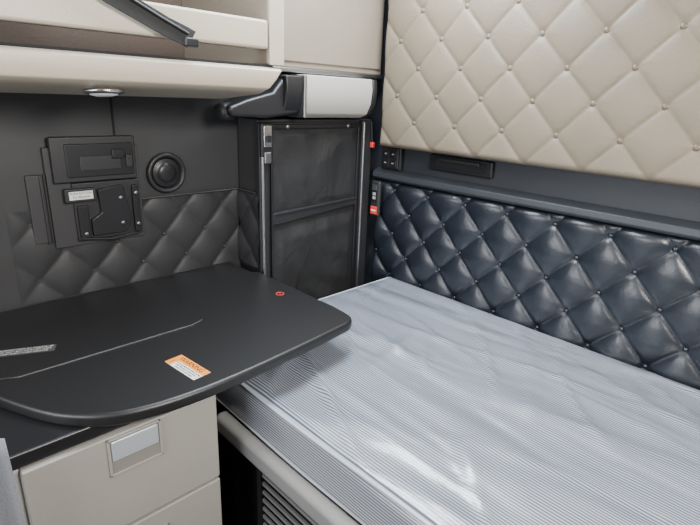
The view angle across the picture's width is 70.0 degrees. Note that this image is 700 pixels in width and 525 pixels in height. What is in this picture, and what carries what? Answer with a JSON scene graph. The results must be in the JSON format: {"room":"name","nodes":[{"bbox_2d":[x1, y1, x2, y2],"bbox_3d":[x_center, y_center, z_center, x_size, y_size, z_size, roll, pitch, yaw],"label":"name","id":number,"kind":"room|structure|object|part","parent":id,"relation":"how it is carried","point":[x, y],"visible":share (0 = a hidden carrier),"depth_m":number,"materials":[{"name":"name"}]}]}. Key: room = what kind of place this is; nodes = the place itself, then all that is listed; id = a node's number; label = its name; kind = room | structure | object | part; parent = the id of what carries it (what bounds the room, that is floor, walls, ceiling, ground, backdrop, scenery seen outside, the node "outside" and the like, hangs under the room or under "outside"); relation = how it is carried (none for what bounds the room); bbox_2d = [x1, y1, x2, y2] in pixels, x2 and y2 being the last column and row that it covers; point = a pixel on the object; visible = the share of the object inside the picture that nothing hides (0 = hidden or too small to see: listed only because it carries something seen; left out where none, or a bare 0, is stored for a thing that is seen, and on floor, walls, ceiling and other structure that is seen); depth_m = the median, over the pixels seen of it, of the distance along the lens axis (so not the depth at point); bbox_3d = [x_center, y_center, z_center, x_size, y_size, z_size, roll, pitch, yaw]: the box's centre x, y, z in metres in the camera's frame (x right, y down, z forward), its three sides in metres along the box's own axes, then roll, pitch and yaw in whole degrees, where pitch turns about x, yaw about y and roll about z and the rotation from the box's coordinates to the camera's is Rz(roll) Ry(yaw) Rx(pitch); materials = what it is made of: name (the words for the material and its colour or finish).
{"room":"vehicle interior","nodes":[
{"label":"vehicle interior","id":0,"kind":"room"},
{"bbox_2d":[0,74,290,311],"bbox_3d":[-1.059,-0.060,1.382,3.100,2.150,0.100,-15,25,-42],"label":"wall","id":1,"kind":"structure","parent":0,"point":[190,129],"depth_m":1.52,"materials":[{"name":"grey plastic"}]},
{"bbox_2d":[24,135,144,248],"bbox_3d":[-0.780,-0.212,1.499,0.315,0.325,0.054,-15,25,-42],"label":"control panel","id":2,"kind":"object","parent":1,"relation":"attached to","point":[89,187],"visible":1,"depth_m":1.49,"materials":[{"name":"grey plastic"}]},
{"bbox_3d":[-0.798,-0.121,1.504,0.030,0.100,0.011,-15,25,-42],"label":"slide plate","id":3,"kind":"part","parent":2,"relation":"part of","materials":[{"name":"black plastic"}]},
{"bbox_3d":[-0.739,-0.165,1.547,0.120,0.150,0.016,-15,25,-42],"label":"swing arm","id":4,"kind":"part","parent":2,"relation":"part of","materials":[{"name":"black plastic"}]},
{"bbox_3d":[-0.684,-0.176,1.601,0.019,0.150,0.011,-15,25,-42],"label":"slide plate","id":5,"kind":"part","parent":2,"relation":"part of","materials":[{"name":"black plastic"}]},
{"bbox_2d":[109,97,114,134],"bbox_3d":[-0.724,-0.330,1.551,0.006,0.380,0.004,-15,25,-42],"label":"trim","id":6,"kind":"structure","parent":1,"relation":"attached to","point":[110,98],"depth_m":1.51,"materials":[{"name":"black"}]},
{"bbox_2d":[5,187,259,305],"bbox_3d":[-0.644,-0.061,1.631,0.748,0.284,0.156,-15,25,-42],"label":"wall panel","id":7,"kind":"object","parent":1,"relation":"attached to","point":[70,272],"visible":0.91,"depth_m":1.69,"materials":[{"name":"black leather"}]},
{"bbox_2d":[0,0,283,98],"bbox_3d":[-0.987,-0.634,0.800,1.845,0.668,0.484,-15,25,-42],"label":"shelf","id":8,"kind":"object","parent":1,"relation":"attached to","point":[47,46],"visible":1,"depth_m":1.16,"materials":[{"name":"beige plastic"}]},
{"bbox_2d":[82,88,124,96],"bbox_3d":[-0.539,-0.372,1.095,0.084,0.019,0.084,-15,25,-42],"label":"light","id":9,"kind":"object","parent":8,"relation":"attached to","point":[98,92],"visible":1,"depth_m":1.07,"materials":[{"name":"silver metal"}]},
{"bbox_3d":[-0.865,-0.416,0.696,1.795,0.069,0.040,-15,25,-42],"label":"rail","id":10,"kind":"part","parent":8,"relation":"part of","materials":[{"name":"beige plastic"}]},
{"bbox_2d":[102,0,198,47],"bbox_3d":[-0.693,-0.660,0.724,0.996,0.561,0.014,-15,25,-42],"label":"strap","id":11,"kind":"object","parent":8,"relation":"hanging from","point":[138,10],"visible":1,"depth_m":1.07,"materials":[{"name":"black fabric"}]},
{"bbox_3d":[-0.696,-0.658,0.717,0.963,0.511,0.007,-15,25,-42],"label":"cord","id":12,"kind":"part","parent":11,"relation":"part of","materials":[{"name":"black fabric"}]},
{"bbox_2d":[146,152,185,192],"bbox_3d":[-0.612,-0.299,1.671,0.136,0.136,0.014,-15,25,-42],"label":"wall speaker","id":13,"kind":"object","parent":1,"relation":"attached to","point":[166,172],"visible":1,"depth_m":1.67,"materials":[{"name":"grey plastic"}]},
{"bbox_2d":[152,158,179,187],"bbox_3d":[-0.612,-0.299,1.671,0.102,0.102,0.013,-15,25,-42],"label":"grille","id":14,"kind":"object","parent":13,"relation":"attached to","point":[165,171],"depth_m":1.67,"materials":[{"name":"black plastic"}]},
{"bbox_2d":[214,74,376,119],"bbox_3d":[-0.169,-0.584,1.772,0.650,0.153,0.130,-15,25,-42],"label":"rolled shade","id":15,"kind":"object","parent":1,"relation":"attached to","point":[294,95],"visible":0.95,"depth_m":1.72,"materials":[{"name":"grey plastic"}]},
{"bbox_3d":[-0.397,-0.483,1.597,0.050,0.056,0.056,-15,25,-42],"label":"knob","id":16,"kind":"part","parent":15,"relation":"part of","materials":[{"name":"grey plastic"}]},
{"bbox_3d":[-0.308,-0.549,1.663,0.276,0.130,0.100,-15,25,-42],"label":"fixing arm","id":17,"kind":"part","parent":15,"relation":"part of","materials":[{"name":"black plastic"}]},
{"bbox_2d":[270,0,384,78],"bbox_3d":[-0.167,-0.965,1.749,0.690,0.575,0.180,-15,25,-42],"label":"upper cabinet","id":18,"kind":"object","parent":1,"relation":"attached to","point":[335,38],"visible":0.46,"depth_m":1.79,"materials":[{"name":"beige plastic"}]},
{"bbox_2d":[222,513,232,524],"bbox_3d":[-0.248,1.295,0.906,3.100,0.050,2.600,-15,25,-42],"label":"floor","id":19,"kind":"structure","parent":0,"point":[225,521],"depth_m":1.83,"materials":[{"name":"grey rubber"}]},
{"bbox_2d":[0,438,25,524],"bbox_3d":[-0.738,0.757,0.888,0.382,0.900,0.038,-15,25,-42],"label":"curtain","id":20,"kind":"object","parent":19,"relation":"on","point":[11,513],"visible":1,"depth_m":0.89,"materials":[{"name":"grey fabric"}]},
{"bbox_2d":[13,395,221,524],"bbox_3d":[-0.729,0.656,1.406,0.448,0.801,0.674,-15,25,-42],"label":"base cabinet","id":21,"kind":"object","parent":19,"relation":"on","point":[163,469],"visible":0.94,"depth_m":1.11,"materials":[{"name":"grey plastic"}]},
{"bbox_3d":[-0.505,0.413,1.051,0.006,0.092,0.007,-15,25,-42],"label":"handle frame","id":22,"kind":"part","parent":21,"relation":"part of","materials":[{"name":"grey plastic"}]},
{"bbox_3d":[-0.464,0.361,1.074,0.116,0.005,0.007,-15,25,-42],"label":"handle frame","id":23,"kind":"part","parent":21,"relation":"part of","materials":[{"name":"grey plastic"}]},
{"bbox_3d":[-0.469,0.402,1.091,0.112,0.090,0.008,-15,25,-42],"label":"handle","id":24,"kind":"part","parent":21,"relation":"part of","materials":[{"name":"grey metal"}]},
{"bbox_3d":[-0.464,0.389,1.081,0.100,0.049,0.006,-15,25,-42],"label":"handle plate","id":25,"kind":"part","parent":21,"relation":"part of","materials":[{"name":"silver metal"}]},
{"bbox_3d":[-0.468,0.444,1.102,0.116,0.005,0.007,-15,25,-42],"label":"handle frame","id":26,"kind":"part","parent":21,"relation":"part of","materials":[{"name":"grey plastic"}]},
{"bbox_3d":[-0.427,0.392,1.125,0.006,0.092,0.007,-15,25,-42],"label":"handle frame","id":27,"kind":"part","parent":21,"relation":"part of","materials":[{"name":"grey plastic"}]},
{"bbox_3d":[-0.493,0.711,1.199,0.407,0.252,0.024,-15,25,-42],"label":"drawer","id":28,"kind":"part","parent":21,"relation":"part of","materials":[{"name":"grey plastic"}]},
{"bbox_2d":[0,262,351,470],"bbox_3d":[-0.554,0.208,1.386,1.001,0.069,0.730,-15,25,-42],"label":"table","id":29,"kind":"object","parent":21,"relation":"on","point":[75,370],"visible":1,"depth_m":1.27,"materials":[{"name":"black plastic"}]},
{"bbox_3d":[-0.578,0.217,1.410,0.880,0.034,0.655,-15,25,-42],"label":"under frame","id":30,"kind":"part","parent":29,"relation":"part of","materials":[{"name":"black plastic"}]},
{"bbox_2d":[216,400,361,524],"bbox_3d":[0.479,0.824,1.355,0.985,0.614,2.130,-15,25,-42],"label":"bunk base","id":31,"kind":"object","parent":19,"relation":"on","point":[258,486],"visible":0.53,"depth_m":1.36,"materials":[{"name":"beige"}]},
{"bbox_3d":[-0.293,0.762,1.513,0.025,0.532,0.170,-15,25,-42],"label":"panel","id":32,"kind":"part","parent":31,"relation":"part of","materials":[{"name":"black plastic"}]},
{"bbox_3d":[0.018,0.868,1.221,0.092,0.522,0.710,-15,25,-42],"label":"vent frame","id":33,"kind":"part","parent":31,"relation":"part of","materials":[{"name":"black plastic"}]},
{"bbox_2d":[216,277,699,524],"bbox_3d":[0.532,0.461,1.223,0.968,0.160,2.024,-15,25,-42],"label":"mattress","id":34,"kind":"object","parent":31,"relation":"on","point":[431,408],"visible":0.83,"depth_m":1.23,"materials":[{"name":"striped fabric"}]},
{"bbox_2d":[238,117,371,298],"bbox_3d":[-0.172,0.111,2.152,0.584,1.406,0.181,-15,25,-42],"label":"closet","id":35,"kind":"object","parent":19,"relation":"on","point":[309,177],"visible":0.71,"depth_m":1.95,"materials":[{"name":"black fabric"}]},
{"bbox_3d":[-0.331,0.157,1.932,0.040,1.350,0.028,-15,25,-42],"label":"post","id":36,"kind":"part","parent":35,"relation":"part of","materials":[{"name":"grey plastic"}]},
{"bbox_3d":[-0.282,-0.432,1.712,0.032,0.072,0.005,-15,25,-42],"label":"latch plate","id":37,"kind":"part","parent":35,"relation":"part of","materials":[{"name":"silver metal"}]},
{"bbox_3d":[-0.150,-0.012,2.065,0.450,1.100,0.015,-15,25,-42],"label":"door","id":38,"kind":"part","parent":35,"relation":"part of","materials":[{"name":"black fabric"}]},
{"bbox_3d":[0.037,0.055,2.274,0.058,1.355,0.030,-15,25,-42],"label":"post","id":39,"kind":"part","parent":35,"relation":"part of","materials":[{"name":"grey plastic"}]},
{"bbox_2d":[370,122,374,147],"bbox_3d":[0.095,-0.529,2.073,0.016,0.105,0.018,-15,25,-42],"label":"pull cord","id":40,"kind":"object","parent":35,"relation":"hanging from","point":[372,144],"visible":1,"depth_m":2.08,"materials":[{"name":"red plastic"}]},
{"bbox_3d":[0.091,-0.536,2.071,0.015,0.091,0.007,6,19,9],"label":"cord","id":41,"kind":"part","parent":40,"relation":"part of","materials":[{"name":"black fabric"}]},
{"bbox_2d":[364,0,699,283],"bbox_3d":[0.914,-0.022,1.523,0.100,2.150,2.480,-15,25,-42],"label":"wall","id":42,"kind":"structure","parent":0,"point":[669,200],"depth_m":1.64,"materials":[{"name":"grey plastic"}]},
{"bbox_2d":[381,146,404,170],"bbox_3d":[0.175,-0.437,2.091,0.036,0.100,0.107,-15,25,-42],"label":"switch box","id":43,"kind":"object","parent":42,"relation":"attached to","point":[392,158],"visible":0.94,"depth_m":2.07,"materials":[{"name":"black plastic"}]},
{"bbox_3d":[0.169,-0.436,2.086,0.008,0.082,0.087,-15,25,-42],"label":"frame","id":44,"kind":"part","parent":43,"relation":"part of","materials":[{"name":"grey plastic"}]},
{"bbox_2d":[429,154,494,178],"bbox_3d":[0.410,-0.361,1.869,0.026,0.062,0.280,-15,25,-42],"label":"handle","id":45,"kind":"object","parent":42,"relation":"attached to","point":[452,164],"visible":1,"depth_m":1.85,"materials":[{"name":"black plastic"}]},
{"bbox_2d":[371,178,699,389],"bbox_3d":[0.788,0.149,1.603,0.035,0.565,1.975,-15,25,-42],"label":"wall panel","id":46,"kind":"object","parent":42,"relation":"attached to","point":[631,296],"visible":0.77,"depth_m":1.67,"materials":[{"name":"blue leather"}]},
{"bbox_2d":[370,180,381,215],"bbox_3d":[0.110,-0.275,2.141,0.025,0.152,0.050,-15,25,-42],"label":"remote control","id":47,"kind":"object","parent":46,"relation":"attached to","point":[376,185],"visible":1,"depth_m":2.13,"materials":[{"name":"grey plastic"}]},
{"bbox_2d":[372,167,699,240],"bbox_3d":[0.886,-0.107,1.420,0.044,0.045,2.225,-15,25,-42],"label":"trim","id":48,"kind":"structure","parent":42,"relation":"attached to","point":[689,229],"depth_m":1.62,"materials":[{"name":"grey plastic"}]},
{"bbox_2d":[380,0,699,187],"bbox_3d":[0.824,-0.623,1.283,0.114,0.815,1.890,-15,25,-42],"label":"bunk","id":49,"kind":"object","parent":42,"relation":"attached to","point":[599,87],"visible":1,"depth_m":1.48,"materials":[{"name":"beige leather"}]}
]}

